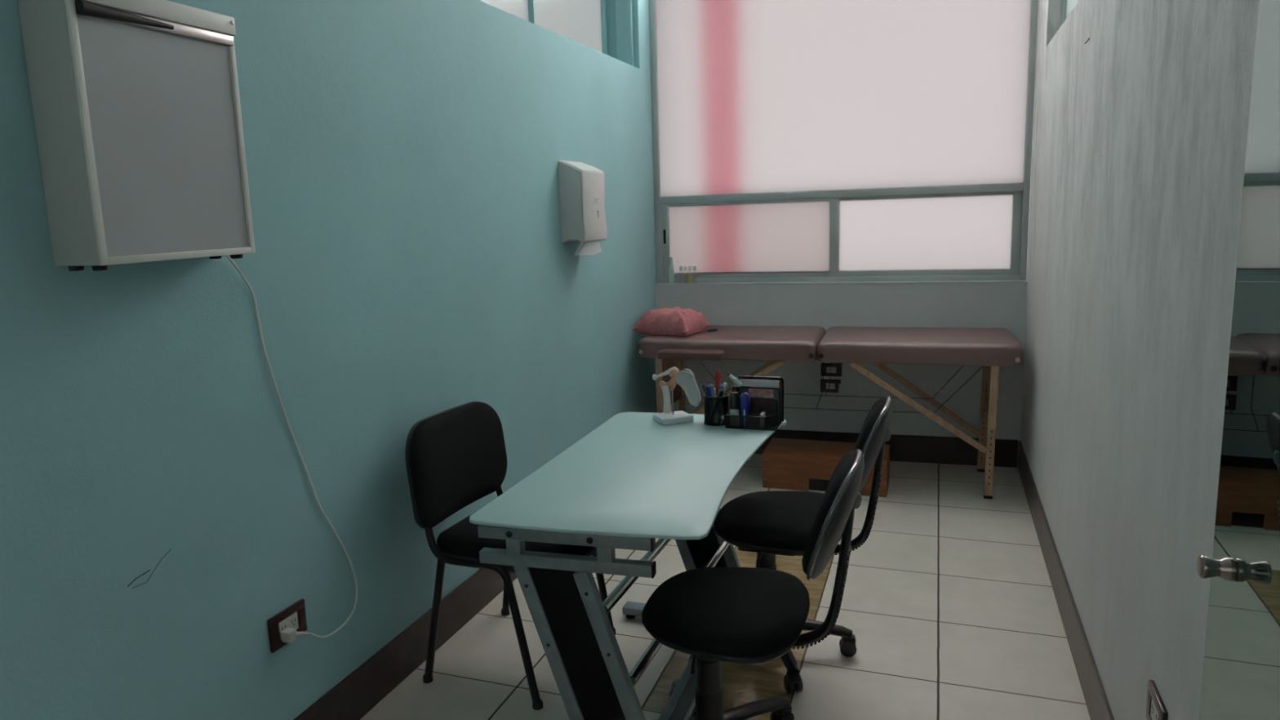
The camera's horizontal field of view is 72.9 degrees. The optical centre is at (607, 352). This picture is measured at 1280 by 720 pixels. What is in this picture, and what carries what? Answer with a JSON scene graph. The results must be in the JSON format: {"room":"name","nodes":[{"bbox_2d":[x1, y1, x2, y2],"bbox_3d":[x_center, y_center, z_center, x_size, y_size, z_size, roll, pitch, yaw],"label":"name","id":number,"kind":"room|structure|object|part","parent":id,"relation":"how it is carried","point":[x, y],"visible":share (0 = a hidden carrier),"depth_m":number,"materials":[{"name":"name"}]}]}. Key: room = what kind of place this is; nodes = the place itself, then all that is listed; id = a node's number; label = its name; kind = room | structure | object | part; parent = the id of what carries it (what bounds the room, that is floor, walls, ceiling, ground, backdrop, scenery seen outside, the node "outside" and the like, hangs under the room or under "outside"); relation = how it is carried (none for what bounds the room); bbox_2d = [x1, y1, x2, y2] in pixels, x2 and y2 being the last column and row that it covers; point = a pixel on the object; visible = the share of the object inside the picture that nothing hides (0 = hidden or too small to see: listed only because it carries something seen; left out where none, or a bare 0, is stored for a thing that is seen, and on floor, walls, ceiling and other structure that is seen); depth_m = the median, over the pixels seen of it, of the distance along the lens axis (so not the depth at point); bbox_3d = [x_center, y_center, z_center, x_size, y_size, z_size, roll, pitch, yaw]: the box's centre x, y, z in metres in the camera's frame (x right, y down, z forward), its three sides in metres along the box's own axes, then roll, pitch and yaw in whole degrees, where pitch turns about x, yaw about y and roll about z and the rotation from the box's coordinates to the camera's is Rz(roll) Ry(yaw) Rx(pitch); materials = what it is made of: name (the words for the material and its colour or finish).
{"room":"examination room","nodes":[
{"label":"examination room","id":0,"kind":"room"},
{"bbox_2d":[0,0,657,719],"bbox_3d":[-0.903,-0.667,2.235,0.240,3.500,6.300,2,10,21],"label":"wall","id":1,"kind":"structure","parent":0,"point":[410,264],"depth_m":2.25,"materials":[{"name":"teal paint"}]},
{"bbox_2d":[17,0,255,271],"bbox_3d":[-0.901,-0.429,1.716,0.142,0.505,0.381,2,10,21],"label":"xray viewer","id":2,"kind":"object","parent":1,"relation":"attached to","point":[136,106],"visible":1,"depth_m":1.63,"materials":[{"name":"grey"}]},
{"bbox_2d":[226,255,357,643],"bbox_3d":[-0.796,0.264,2.204,0.046,1.061,0.421,0,10,13],"label":"power cord","id":3,"kind":"object","parent":2,"relation":"hanging from","point":[288,635],"visible":0.98,"depth_m":2.19,"materials":[{"name":"white plastic"}]},
{"bbox_2d":[127,548,171,588],"bbox_3d":[-0.961,0.456,1.821,0.002,0.047,0.116,2,10,21],"label":"scratch","id":4,"kind":"object","parent":1,"relation":"attached to","point":[171,548],"depth_m":1.81,"materials":[{"name":"black"}]},
{"bbox_2d":[266,598,306,653],"bbox_3d":[-0.816,0.695,2.211,0.010,0.088,0.128,2,10,21],"label":"wall socket","id":5,"kind":"object","parent":1,"relation":"attached to","point":[294,615],"visible":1,"depth_m":2.20,"materials":[{"name":"red plastic"}]},
{"bbox_2d":[293,568,517,719],"bbox_3d":[-0.766,1.006,2.364,0.010,0.150,6.080,2,10,21],"label":"baseboard","id":6,"kind":"structure","parent":1,"relation":"attached to","point":[362,690],"depth_m":2.68,"materials":[{"name":"brown wood"}]},
{"bbox_2d":[479,0,608,55],"bbox_3d":[-0.681,-1.543,2.986,0.050,0.630,3.727,2,10,21],"label":"window","id":7,"kind":"structure","parent":1,"relation":"in","point":[584,22],"depth_m":4.28,"materials":[{"name":"white glass"}]},
{"bbox_2d":[558,160,607,255],"bbox_3d":[-0.101,-0.643,3.850,0.117,0.414,0.272,2,10,21],"label":"paper towel dispenser","id":8,"kind":"object","parent":1,"relation":"attached to","point":[581,185],"visible":1,"depth_m":3.74,"materials":[{"name":"white plastic"}]},
{"bbox_2d":[574,240,601,255],"bbox_3d":[-0.083,-0.473,3.859,0.055,0.076,0.205,2,10,21],"label":"paper towel","id":9,"kind":"object","parent":8,"relation":"hanging from","point":[585,247],"depth_m":3.83,"materials":[{"name":"white paper"}]},
{"bbox_2d":[615,0,634,66],"bbox_3d":[0.090,-1.847,4.644,0.088,0.630,0.029,2,10,21],"label":"trim","id":10,"kind":"structure","parent":1,"relation":"attached to","point":[624,8],"depth_m":4.65,"materials":[{"name":"teal paint"}]},
{"bbox_2d":[360,453,1090,719],"bbox_3d":[0.210,1.137,2.188,2.866,0.120,6.800,2,10,21],"label":"floor","id":11,"kind":"structure","parent":0,"point":[949,606],"depth_m":2.87,"materials":[{"name":"tile"}]},
{"bbox_2d":[404,401,615,710],"bbox_3d":[-0.258,0.587,2.737,0.543,0.818,0.546,2,10,21],"label":"chair","id":12,"kind":"object","parent":11,"relation":"on","point":[455,457],"visible":0.66,"depth_m":2.62,"materials":[{"name":"black fabric"}]},
{"bbox_3d":[-0.526,0.816,2.643,0.106,0.413,0.026,2,10,21],"label":"leg","id":13,"kind":"part","parent":12,"relation":"part of","materials":[{"name":"black paint"}]},
{"bbox_3d":[-0.469,0.339,2.760,0.088,0.321,0.519,2,10,21],"label":"backrest","id":14,"kind":"part","parent":12,"relation":"part of","materials":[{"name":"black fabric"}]},
{"bbox_3d":[-0.304,0.516,2.742,0.374,0.166,0.463,2,10,21],"label":"frame","id":15,"kind":"part","parent":12,"relation":"part of","materials":[{"name":"black paint"}]},
{"bbox_3d":[-0.349,0.739,3.066,0.092,0.412,0.025,6,13,41],"label":"leg","id":16,"kind":"part","parent":12,"relation":"part of","materials":[{"name":"black paint"}]},
{"bbox_3d":[-0.284,0.820,2.532,0.190,0.426,0.046,2,10,21],"label":"leg","id":17,"kind":"part","parent":12,"relation":"part of","materials":[{"name":"black paint"}]},
{"bbox_3d":[-0.227,0.540,2.721,0.477,0.063,0.486,2,10,21],"label":"seat","id":18,"kind":"part","parent":12,"relation":"part of","materials":[{"name":"black fabric"}]},
{"bbox_3d":[-0.065,0.744,2.934,0.173,0.424,0.033,2,10,21],"label":"leg","id":19,"kind":"part","parent":12,"relation":"part of","materials":[{"name":"black paint"}]},
{"bbox_2d":[469,412,786,719],"bbox_3d":[0.141,0.659,2.511,0.584,0.722,1.139,2,10,21],"label":"desk","id":20,"kind":"object","parent":11,"relation":"on","point":[634,480],"visible":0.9,"depth_m":2.07,"materials":[{"name":"green glass"}]},
{"bbox_3d":[-0.101,0.428,2.022,0.428,0.030,0.030,1,10,16],"label":"rail","id":21,"kind":"part","parent":20,"relation":"part of","materials":[{"name":"silver metal"}]},
{"bbox_3d":[-0.098,0.491,2.033,0.428,0.030,0.030,1,10,16],"label":"rail","id":22,"kind":"part","parent":20,"relation":"part of","materials":[{"name":"silver metal"}]},
{"bbox_3d":[-0.034,0.781,2.059,0.308,0.552,0.016,2,10,21],"label":"infill panel","id":23,"kind":"part","parent":20,"relation":"part of","materials":[{"name":"black metal"}]},
{"bbox_3d":[0.129,0.308,2.452,0.584,0.010,1.139,2,10,21],"label":"glass","id":24,"kind":"part","parent":20,"relation":"part of","materials":[{"name":"teal"}]},
{"bbox_3d":[0.160,0.534,2.459,0.027,0.027,0.905,2,10,22],"label":"chrome rod","id":25,"kind":"part","parent":20,"relation":"part of","materials":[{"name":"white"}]},
{"bbox_2d":[652,367,701,425],"bbox_3d":[0.226,0.135,2.901,0.146,0.175,0.136,-5,10,-19],"label":"model","id":26,"kind":"object","parent":20,"relation":"on","point":[685,378],"visible":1,"depth_m":2.88},
{"bbox_3d":[0.218,0.155,2.884,0.005,0.107,0.009,-4,10,-12],"label":"support rod","id":27,"kind":"part","parent":26,"relation":"part of","materials":[{"name":"silver metal"}]},
{"bbox_3d":[0.271,0.116,2.886,0.085,0.125,0.015,2,10,21],"label":"shoulder blade","id":28,"kind":"part","parent":26,"relation":"part of","materials":[{"name":"grey plastic"}]},
{"bbox_3d":[0.226,0.703,2.464,0.027,0.027,0.905,2,10,22],"label":"chrome rod","id":29,"kind":"part","parent":20,"relation":"part of","materials":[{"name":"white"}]},
{"bbox_3d":[0.320,0.625,2.922,0.308,0.552,0.016,2,10,21],"label":"infill panel","id":30,"kind":"part","parent":20,"relation":"part of","materials":[{"name":"black"}]},
{"bbox_2d":[702,392,728,426],"bbox_3d":[0.357,0.183,2.828,0.085,0.096,0.085,2,10,21],"label":"pen cup","id":31,"kind":"object","parent":20,"relation":"on","point":[708,412],"visible":0.71,"depth_m":2.80,"materials":[{"name":"black metal"}]},
{"bbox_2d":[706,386,715,422],"bbox_3d":[0.339,0.168,2.825,0.034,0.121,0.014,4,11,32],"label":"pen","id":32,"kind":"object","parent":31,"relation":"in","point":[708,388],"visible":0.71,"depth_m":2.82,"materials":[{"name":"blue plastic"}]},
{"bbox_2d":[708,383,713,401],"bbox_3d":[0.346,0.163,2.833,0.025,0.126,0.016,-6,10,-24],"label":"pen","id":33,"kind":"object","parent":31,"relation":"in","point":[710,385],"visible":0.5,"depth_m":2.82,"materials":[{"name":"blue plastic"}]},
{"bbox_2d":[702,383,720,422],"bbox_3d":[0.340,0.165,2.834,0.064,0.125,0.014,3,10,26],"label":"pen","id":34,"kind":"object","parent":31,"relation":"in","point":[704,386],"visible":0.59,"depth_m":2.83,"materials":[{"name":"black plastic"}]},
{"bbox_2d":[712,387,718,421],"bbox_3d":[0.353,0.171,2.825,0.013,0.112,0.028,-3,10,-7],"label":"pen","id":35,"kind":"object","parent":31,"relation":"in","point":[714,389],"visible":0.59,"depth_m":2.82,"materials":[{"name":"grey plastic"}]},
{"bbox_2d":[710,390,724,422],"bbox_3d":[0.356,0.174,2.813,0.052,0.112,0.014,3,11,27],"label":"pen","id":36,"kind":"object","parent":31,"relation":"in","point":[721,392],"visible":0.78,"depth_m":2.80,"materials":[{"name":"black plastic"}]},
{"bbox_2d":[715,368,721,414],"bbox_3d":[0.361,0.139,2.825,0.020,0.176,0.034,-4,10,-9],"label":"marker","id":37,"kind":"object","parent":31,"relation":"in","point":[717,375],"visible":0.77,"depth_m":2.81,"materials":[{"name":"red plastic"}]},
{"bbox_2d":[717,384,724,395],"bbox_3d":[0.361,0.165,2.823,0.044,0.125,0.014,2,10,21],"label":"pen","id":38,"kind":"object","parent":31,"relation":"in","point":[722,387],"visible":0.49,"depth_m":2.81,"materials":[{"name":"blue plastic"}]},
{"bbox_2d":[719,382,727,409],"bbox_3d":[0.370,0.160,2.829,0.053,0.132,0.014,4,11,34],"label":"pen","id":39,"kind":"object","parent":31,"relation":"in","point":[725,384],"visible":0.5,"depth_m":2.81,"materials":[{"name":"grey plastic"}]},
{"bbox_2d":[724,375,783,431],"bbox_3d":[0.474,0.159,2.780,0.166,0.148,0.126,2,10,21],"label":"desk organizer","id":40,"kind":"object","parent":20,"relation":"on","point":[754,421],"visible":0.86,"depth_m":2.77,"materials":[{"name":"black metal"}]},
{"bbox_2d":[727,373,742,386],"bbox_3d":[0.409,0.087,2.780,0.049,0.044,0.015,2,10,21],"label":"pen","id":41,"kind":"object","parent":40,"relation":"in","point":[735,380],"visible":1,"depth_m":2.77,"materials":[{"name":"grey plastic"}]},
{"bbox_2d":[729,391,739,425],"bbox_3d":[0.408,0.179,2.773,0.030,0.109,0.030,2,10,21],"label":"ink bottle","id":42,"kind":"object","parent":40,"relation":"in","point":[734,396],"visible":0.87,"depth_m":2.76,"materials":[{"name":"grey plastic"}]},
{"bbox_2d":[740,391,750,426],"bbox_3d":[0.439,0.180,2.755,0.032,0.112,0.032,2,10,21],"label":"glue bottle","id":43,"kind":"object","parent":40,"relation":"in","point":[744,397],"visible":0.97,"depth_m":2.74,"materials":[{"name":"blue plastic"}]},
{"bbox_2d":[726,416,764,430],"bbox_3d":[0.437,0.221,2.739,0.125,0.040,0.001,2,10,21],"label":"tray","id":44,"kind":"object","parent":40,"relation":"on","point":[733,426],"depth_m":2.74,"materials":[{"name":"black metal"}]},
{"bbox_3d":[0.471,0.186,2.783,0.160,0.090,0.007,2,10,21],"label":"slot frame","id":45,"kind":"part","parent":40,"relation":"part of","materials":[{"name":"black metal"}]},
{"bbox_2d":[726,421,782,431],"bbox_3d":[0.475,0.231,2.793,0.159,0.002,0.122,2,10,21],"label":"tray","id":46,"kind":"object","parent":40,"relation":"on","point":[773,426],"depth_m":2.74,"materials":[{"name":"black metal"}]},
{"bbox_3d":[0.483,0.168,2.807,0.160,0.118,0.007,2,10,21],"label":"slot frame","id":47,"kind":"part","parent":40,"relation":"part of","materials":[{"name":"black metal"}]},
{"bbox_2d":[739,379,778,413],"bbox_3d":[0.495,0.154,2.820,0.129,0.134,0.003,2,10,21],"label":"envelope","id":48,"kind":"object","parent":40,"relation":"in","point":[755,383],"visible":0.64,"depth_m":2.81,"materials":[{"name":"white paper"}]},
{"bbox_3d":[0.500,0.149,2.832,0.156,0.146,0.007,2,10,21],"label":"slot frame","id":49,"kind":"part","parent":40,"relation":"part of","materials":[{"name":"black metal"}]},
{"bbox_2d":[748,388,773,422],"bbox_3d":[0.495,0.172,2.787,0.078,0.110,0.002,2,10,21],"label":"printed card","id":50,"kind":"object","parent":40,"relation":"in","point":[753,393],"visible":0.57,"depth_m":2.78,"materials":[{"name":"paper"}]},
{"bbox_2d":[760,412,765,428],"bbox_3d":[0.494,0.214,2.749,0.010,0.044,0.040,2,10,21],"label":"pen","id":51,"kind":"object","parent":40,"relation":"in","point":[762,414],"visible":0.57,"depth_m":2.73,"materials":[{"name":"white plastic"}]},
{"bbox_2d":[765,414,777,429],"bbox_3d":[0.520,0.218,2.740,0.067,0.040,0.001,-11,13,-42],"label":"tray","id":52,"kind":"object","parent":40,"relation":"on","point":[769,424],"depth_m":2.74,"materials":[{"name":"black metal"}]},
{"bbox_2d":[657,655,696,719],"bbox_3d":[0.219,0.981,2.349,0.077,0.134,0.475,2,10,21],"label":"table leg","id":53,"kind":"object","parent":11,"relation":"on","point":[681,705],"visible":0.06,"depth_m":2.31,"materials":[{"name":"grey metal"}]},
{"bbox_2d":[669,667,696,719],"bbox_3d":[0.221,0.927,2.338,0.038,0.008,0.430,2,10,21],"label":"shelf","id":54,"kind":"object","parent":53,"relation":"attached to","point":[682,704],"depth_m":2.31,"materials":[{"name":"grey metal"}]},
{"bbox_2d":[641,448,864,719],"bbox_3d":[0.295,0.649,2.154,0.648,0.846,0.521,2,10,21],"label":"swivel chair","id":55,"kind":"object","parent":11,"relation":"on","point":[713,615],"visible":0.98,"depth_m":2.06,"materials":[{"name":"black fabric"}]},
{"bbox_3d":[0.228,0.955,2.390,0.048,0.059,0.234,-5,10,-15],"label":"arm","id":56,"kind":"part","parent":55,"relation":"part of","materials":[{"name":"black plastic"}]},
{"bbox_3d":[0.216,0.730,2.090,0.016,0.020,0.142,1,10,17],"label":"lever","id":57,"kind":"part","parent":55,"relation":"part of","materials":[{"name":"black plastic"}]},
{"bbox_3d":[0.296,0.637,2.173,0.406,0.084,0.420,2,10,21],"label":"seat","id":58,"kind":"part","parent":55,"relation":"part of","materials":[{"name":"black fabric"}]},
{"bbox_3d":[0.395,0.960,2.324,0.234,0.059,0.048,-8,11,-31],"label":"arm","id":59,"kind":"part","parent":55,"relation":"part of","materials":[{"name":"black plastic"}]},
{"bbox_3d":[0.531,0.380,2.037,0.123,0.282,0.332,2,10,21],"label":"backrest","id":60,"kind":"part","parent":55,"relation":"part of","materials":[{"name":"black plastic"}]},
{"bbox_3d":[0.538,0.381,2.034,0.111,0.295,0.348,2,10,21],"label":"edge trim","id":61,"kind":"part","parent":55,"relation":"part of","materials":[{"name":"grey plastic"}]},
{"bbox_3d":[0.573,0.341,2.014,0.037,0.039,0.036,2,10,21],"label":"height knob","id":62,"kind":"part","parent":55,"relation":"part of","materials":[{"name":"grey plastic"}]},
{"bbox_2d":[688,395,893,693],"bbox_3d":[0.560,0.544,2.730,0.634,0.846,0.536,2,10,21],"label":"swivel chair","id":63,"kind":"object","parent":11,"relation":"on","point":[768,523],"visible":0.62,"depth_m":2.59,"materials":[{"name":"black fabric"}]},
{"bbox_3d":[0.464,0.630,2.639,0.016,0.020,0.142,1,10,17],"label":"lever","id":64,"kind":"part","parent":63,"relation":"part of","materials":[{"name":"black plastic"}]},
{"bbox_3d":[0.543,0.519,2.720,0.406,0.083,0.420,2,10,21],"label":"seat","id":65,"kind":"part","parent":63,"relation":"part of","materials":[{"name":"black fabric"}]},
{"bbox_3d":[0.535,0.901,2.648,0.048,0.059,0.234,-3,10,-8],"label":"arm","id":66,"kind":"part","parent":63,"relation":"part of","materials":[{"name":"black plastic"}]},
{"bbox_3d":[0.662,0.877,2.765,0.234,0.059,0.048,0,10,12],"label":"arm","id":67,"kind":"part","parent":63,"relation":"part of","materials":[{"name":"black plastic"}]},
{"bbox_3d":[0.779,0.279,2.586,0.123,0.282,0.332,2,10,21],"label":"backrest","id":68,"kind":"part","parent":63,"relation":"part of","materials":[{"name":"black plastic"}]},
{"bbox_3d":[0.786,0.280,2.584,0.111,0.295,0.348,2,10,21],"label":"edge trim","id":69,"kind":"part","parent":63,"relation":"part of","materials":[{"name":"grey plastic"}]},
{"bbox_3d":[0.821,0.241,2.563,0.037,0.039,0.036,2,10,21],"label":"height knob","id":70,"kind":"part","parent":63,"relation":"part of","materials":[{"name":"grey plastic"}]},
{"bbox_2d":[762,437,890,497],"bbox_3d":[1.120,0.579,4.418,0.600,0.185,0.294,2,10,21],"label":"step stool","id":71,"kind":"object","parent":11,"relation":"on","point":[798,464],"visible":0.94,"depth_m":4.34,"materials":[{"name":"orange wood"}]},
{"bbox_2d":[636,324,1023,498],"bbox_3d":[1.113,0.274,4.525,1.869,0.752,0.756,2,10,21],"label":"massage table","id":72,"kind":"object","parent":11,"relation":"on","point":[991,348],"visible":0.82,"depth_m":4.31,"materials":[{"name":"red"}]},
{"bbox_3d":[0.277,0.173,4.558,0.040,0.298,0.021,2,10,21],"label":"leg","id":73,"kind":"part","parent":72,"relation":"part of","materials":[{"name":"brown wood"}]},
{"bbox_2d":[631,306,710,336],"bbox_3d":[0.347,-0.176,4.684,0.345,0.135,0.270,4,11,33],"label":"pillow","id":74,"kind":"object","parent":72,"relation":"on","point":[676,321],"visible":1,"depth_m":4.61,"materials":[{"name":"pink fabric"}]},
{"bbox_3d":[0.354,0.139,4.772,0.014,0.300,0.435,1,10,19],"label":"panel","id":75,"kind":"part","parent":72,"relation":"part of","materials":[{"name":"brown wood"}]},
{"bbox_3d":[0.419,0.101,4.965,0.040,0.298,0.021,2,10,21],"label":"leg","id":76,"kind":"part","parent":72,"relation":"part of","materials":[{"name":"brown wood"}]},
{"bbox_2d":[636,324,826,361],"bbox_3d":[0.682,-0.065,4.674,0.941,0.100,0.620,2,10,21],"label":"cushion","id":77,"kind":"object","parent":72,"relation":"on","point":[750,343],"depth_m":4.44,"materials":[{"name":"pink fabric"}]},
{"bbox_3d":[0.634,0.027,4.495,0.875,0.018,0.020,1,10,19],"label":"under frame","id":78,"kind":"part","parent":72,"relation":"part of","materials":[{"name":"brown wood"}]},
{"bbox_3d":[1.484,0.045,4.201,0.875,0.018,0.020,1,10,19],"label":"under frame","id":79,"kind":"part","parent":72,"relation":"part of","materials":[{"name":"brown wood"}]},
{"bbox_2d":[817,326,1023,366],"bbox_3d":[1.560,-0.045,4.370,0.940,0.100,0.620,2,10,21],"label":"cushion","id":80,"kind":"object","parent":72,"relation":"on","point":[854,345],"depth_m":4.16,"materials":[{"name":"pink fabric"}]},
{"bbox_3d":[1.941,0.134,4.439,0.042,0.299,0.021,2,10,21],"label":"leg","id":81,"kind":"part","parent":72,"relation":"part of","materials":[{"name":"brown wood"}]},
{"bbox_3d":[1.870,0.172,4.247,0.014,0.300,0.435,1,10,19],"label":"panel","id":82,"kind":"part","parent":72,"relation":"part of","materials":[{"name":"brown wood"}]},
{"bbox_3d":[1.798,0.206,4.032,0.042,0.299,0.021,2,10,21],"label":"leg","id":83,"kind":"part","parent":72,"relation":"part of","materials":[{"name":"brown wood"}]},
{"bbox_2d":[654,280,1027,466],"bbox_3d":[1.259,0.088,4.901,2.209,0.984,0.200,1,10,18],"label":"wall","id":84,"kind":"structure","parent":0,"point":[1003,304],"depth_m":4.72,"materials":[{"name":"grey paint"}]},
{"bbox_2d":[820,378,840,392],"bbox_3d":[1.241,0.184,4.812,0.109,0.074,0.010,1,10,18],"label":"wall socket","id":85,"kind":"object","parent":84,"relation":"attached to","point":[834,384],"visible":0.99,"depth_m":4.81,"materials":[{"name":"black"}]},
{"bbox_2d":[821,363,841,376],"bbox_3d":[1.242,0.094,4.796,0.112,0.074,0.010,1,10,18],"label":"wall socket","id":86,"kind":"object","parent":84,"relation":"attached to","point":[836,368],"visible":1,"depth_m":4.79,"materials":[{"name":"black"}]},
{"bbox_2d":[656,280,1025,284],"bbox_3d":[1.216,-0.384,4.740,1.945,0.004,0.038,1,10,18],"label":"trim","id":87,"kind":"structure","parent":84,"relation":"on","point":[930,281],"depth_m":4.70,"materials":[{"name":"grey paint"}]},
{"bbox_2d":[668,256,674,284],"bbox_3d":[0.370,-0.476,4.995,0.032,0.154,0.032,2,10,21],"label":"plastic bottle","id":88,"kind":"object","parent":87,"relation":"on","point":[671,269],"visible":1,"depth_m":4.99,"materials":[{"name":"white plastic"}]},
{"bbox_2d":[684,266,687,283],"bbox_3d":[0.452,-0.448,4.978,0.021,0.098,0.021,2,10,21],"label":"vial","id":89,"kind":"object","parent":87,"relation":"on","point":[685,267],"visible":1,"depth_m":4.97,"materials":[{"name":"white plastic"}]},
{"bbox_2d":[688,266,692,283],"bbox_3d":[0.476,-0.448,4.970,0.021,0.098,0.021,2,10,21],"label":"vial","id":90,"kind":"object","parent":87,"relation":"on","point":[690,275],"visible":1,"depth_m":4.96,"materials":[{"name":"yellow plastic"}]},
{"bbox_2d":[648,0,1038,284],"bbox_3d":[1.188,-1.631,4.583,1.965,2.513,0.066,1,10,18],"label":"window","id":91,"kind":"structure","parent":84,"relation":"in","point":[793,140],"depth_m":4.64,"materials":[{"name":"white glass"}]},
{"bbox_3d":[0.788,-0.642,4.872,0.905,0.389,0.004,1,10,18],"label":"pane","id":92,"kind":"part","parent":91,"relation":"part of","materials":[{"name":"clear glass"}]},
{"bbox_3d":[0.789,-0.637,4.872,0.994,0.428,0.022,1,10,18],"label":"sash","id":93,"kind":"part","parent":91,"relation":"part of","materials":[{"name":"grey metal"}]},
{"bbox_3d":[1.193,-1.432,4.609,1.911,1.126,0.004,1,10,18],"label":"pane","id":94,"kind":"part","parent":91,"relation":"part of","materials":[{"name":"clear glass"}]},
{"bbox_3d":[1.681,-0.631,4.612,0.874,0.389,0.004,1,10,18],"label":"pane","id":95,"kind":"part","parent":91,"relation":"part of","materials":[{"name":"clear glass"}]},
{"bbox_3d":[1.682,-0.625,4.612,0.947,0.428,0.022,1,10,18],"label":"sash","id":96,"kind":"part","parent":91,"relation":"part of","materials":[{"name":"white glass"}]},
{"bbox_2d":[754,429,1017,467],"bbox_3d":[1.242,0.517,4.871,1.945,0.150,0.010,1,10,18],"label":"baseboard","id":97,"kind":"structure","parent":84,"relation":"attached to","point":[905,448],"depth_m":4.71,"materials":[{"name":"brown tile"}]},
{"bbox_2d":[1020,0,1258,719],"bbox_3d":[1.168,-0.615,1.478,0.240,3.500,6.350,2,10,21],"label":"wall","id":98,"kind":"structure","parent":0,"point":[1140,127],"depth_m":2.00,"materials":[{"name":"grey paint"}]},
{"bbox_2d":[1017,440,1114,719],"bbox_3d":[1.079,1.048,1.714,0.010,0.150,6.170,2,10,21],"label":"baseboard","id":99,"kind":"structure","parent":98,"relation":"attached to","point":[1097,704],"depth_m":2.82,"materials":[{"name":"brown tile"}]},
{"bbox_2d":[1061,0,1079,25],"bbox_3d":[1.401,-1.432,2.146,0.050,0.721,3.611,2,10,21],"label":"window","id":100,"kind":"structure","parent":98,"relation":"in","point":[1068,6],"depth_m":3.81,"materials":[{"name":"grey glass"}]},
{"bbox_3d":[1.397,-1.428,2.153,0.005,0.686,3.565,2,10,21],"label":"pane","id":101,"kind":"part","parent":100,"relation":"part of","materials":[{"name":"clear glass"}]},
{"bbox_2d":[1146,679,1168,719],"bbox_3d":[1.089,0.717,1.716,0.010,0.084,0.124,2,10,21],"label":"wall socket","id":102,"kind":"object","parent":98,"relation":"attached to","point":[1156,709],"visible":1,"depth_m":1.72,"materials":[{"name":"brown"}]},
{"bbox_2d":[1150,698,1158,719],"bbox_3d":[1.090,0.718,1.716,0.008,0.044,0.066,2,10,21],"label":"socket","id":103,"kind":"object","parent":102,"relation":"attached to","point":[1153,704],"depth_m":1.72,"materials":[{"name":"grey plastic"}]},
{"bbox_2d":[1196,0,1279,719],"bbox_3d":[0.608,0.236,0.713,0.045,2.088,0.805,2,10,21],"label":"door","id":104,"kind":"structure","parent":98,"relation":"in","point":[1241,680],"depth_m":0.99,"materials":[{"name":"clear glass"}]},
{"bbox_3d":[0.717,0.253,1.020,0.034,0.028,0.028,2,10,21],"label":"knob","id":105,"kind":"part","parent":104,"relation":"part of","materials":[{"name":"silver metal"}]}
]}

